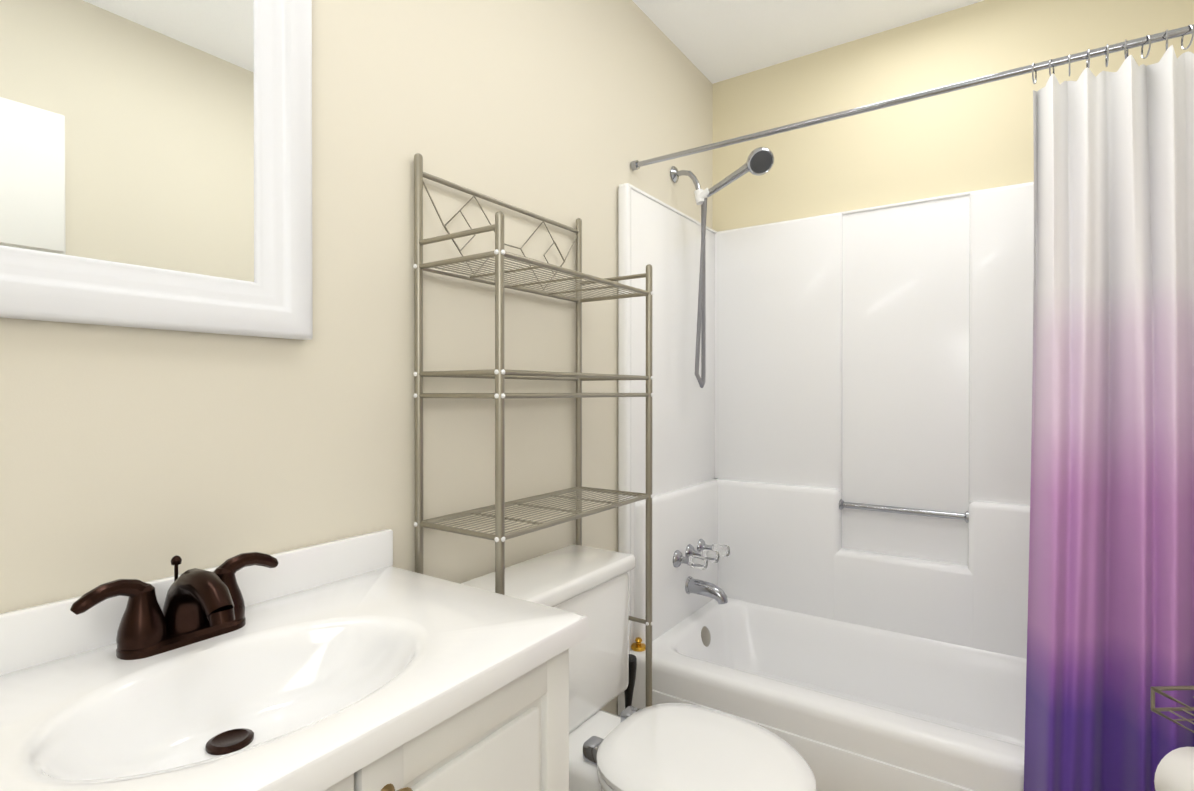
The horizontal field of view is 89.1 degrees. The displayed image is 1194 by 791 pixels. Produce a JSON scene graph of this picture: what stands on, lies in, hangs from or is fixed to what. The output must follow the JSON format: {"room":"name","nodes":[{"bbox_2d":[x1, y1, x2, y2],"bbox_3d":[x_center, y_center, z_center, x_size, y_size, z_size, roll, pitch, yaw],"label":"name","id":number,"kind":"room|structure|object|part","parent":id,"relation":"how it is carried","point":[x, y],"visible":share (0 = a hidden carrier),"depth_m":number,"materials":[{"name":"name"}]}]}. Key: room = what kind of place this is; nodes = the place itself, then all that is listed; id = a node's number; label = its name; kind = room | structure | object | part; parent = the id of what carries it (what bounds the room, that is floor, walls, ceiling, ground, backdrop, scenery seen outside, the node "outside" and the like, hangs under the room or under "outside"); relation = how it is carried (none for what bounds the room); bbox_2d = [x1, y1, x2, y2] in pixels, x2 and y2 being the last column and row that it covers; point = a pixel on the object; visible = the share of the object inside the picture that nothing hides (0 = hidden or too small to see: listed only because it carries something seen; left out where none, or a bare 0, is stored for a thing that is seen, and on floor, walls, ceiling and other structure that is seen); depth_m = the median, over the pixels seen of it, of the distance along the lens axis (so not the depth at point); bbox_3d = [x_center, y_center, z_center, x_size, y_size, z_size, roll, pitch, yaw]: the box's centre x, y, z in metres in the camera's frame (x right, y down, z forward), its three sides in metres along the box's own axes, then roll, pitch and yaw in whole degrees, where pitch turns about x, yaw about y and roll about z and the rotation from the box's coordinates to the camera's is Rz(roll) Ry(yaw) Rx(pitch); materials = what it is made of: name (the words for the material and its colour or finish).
{"room":"bathroom","nodes":[
{"label":"bathroom","id":0,"kind":"room"},
{"bbox_2d":[0,0,712,715],"bbox_3d":[-0.358,-0.091,1.415,0.100,2.440,3.060,0,0,34],"label":"wall","id":1,"kind":"structure","parent":0,"point":[142,454],"depth_m":1.24,"materials":[{"name":"beige paint"}]},
{"bbox_2d":[0,0,312,339],"bbox_3d":[-0.723,-0.542,0.756,0.031,0.890,0.764,0,0,34],"label":"mirror","id":2,"kind":"object","parent":1,"relation":"attached to","point":[155,164],"visible":1,"depth_m":0.89,"materials":[{"name":"white mirror"}]},
{"bbox_2d":[631,24,1193,790],"bbox_3d":[0.694,0.159,1.522,1.514,1.870,0.272,0,0,34],"label":"shower curtain","id":3,"kind":"object","parent":1,"relation":"attached to","point":[1111,598],"visible":0.96,"depth_m":1.26,"materials":[{"name":"multicoloured fabric"}]},
{"bbox_3d":[0.745,-0.750,1.592,1.514,0.052,0.054,0,0,34],"label":"rod","id":4,"kind":"part","parent":3,"relation":"part of","materials":[{"name":"silver metal"}]},
{"bbox_2d":[632,0,983,83],"bbox_3d":[0.311,-1.358,0.952,1.720,0.100,3.060,0,0,34],"label":"ceiling","id":5,"kind":"structure","parent":0,"point":[714,41],"depth_m":2.15,"materials":[{"name":"white paint"}]},
{"bbox_2d":[712,0,1193,231],"bbox_3d":[1.145,-0.095,2.182,1.520,2.440,0.100,0,0,34],"label":"wall","id":6,"kind":"structure","parent":0,"point":[975,138],"depth_m":2.14,"materials":[{"name":"beige paint"}]},
{"bbox_3d":[0.312,1.182,0.966,1.720,0.100,3.060,0,0,34],"label":"floor","id":7,"kind":"structure","parent":0,"visible":0},
{"bbox_2d":[0,529,588,790],"bbox_3d":[-0.432,0.681,0.756,0.518,0.903,0.790,0,0,34],"label":"bathroom vanity","id":8,"kind":"object","parent":7,"relation":"on","point":[358,663],"visible":1,"depth_m":0.80,"materials":[{"name":"white paint"}]},
{"bbox_2d":[69,551,278,755],"bbox_3d":[-0.530,0.339,0.821,0.192,0.219,0.256,0,0,34],"label":"faucet","id":9,"kind":"object","parent":8,"relation":"on","point":[199,675],"depth_m":0.80,"materials":[{"name":"brown metal"}]},
{"bbox_2d":[413,153,652,706],"bbox_3d":[-0.118,0.310,1.449,0.254,1.638,0.596,0,0,34],"label":"etagere shelf","id":10,"kind":"object","parent":7,"relation":"on","point":[499,373],"visible":0.79,"depth_m":1.32,"materials":[{"name":"beige metal"}]},
{"bbox_2d":[624,654,636,708],"bbox_3d":[0.087,0.941,1.807,0.105,0.372,0.105,0,0,34],"label":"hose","id":11,"kind":"object","parent":7,"relation":"on","point":[628,692],"visible":0.08,"depth_m":1.76,"materials":[{"name":"black plastic"}]},
{"bbox_2d":[460,544,815,790],"bbox_3d":[0.093,0.774,1.306,0.726,0.712,0.490,0,0,34],"label":"toilet","id":12,"kind":"object","parent":7,"relation":"on","point":[674,747],"visible":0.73,"depth_m":1.32,"materials":[{"name":"white ceramic"}]},
{"bbox_2d":[618,147,1033,790],"bbox_3d":[0.900,0.137,1.825,1.514,1.980,0.763,0,0,34],"label":"bathtub","id":13,"kind":"object","parent":7,"relation":"on","point":[840,475],"visible":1,"depth_m":2.11,"materials":[{"name":"white plastic"}]},
{"bbox_2d":[1150,686,1193,790],"bbox_3d":[1.025,0.808,0.948,0.245,0.648,0.231,0,0,34],"label":"stand","id":14,"kind":"object","parent":7,"relation":"on","point":[1174,770],"visible":1,"depth_m":0.98,"materials":[{"name":"beige metal"}]}
]}

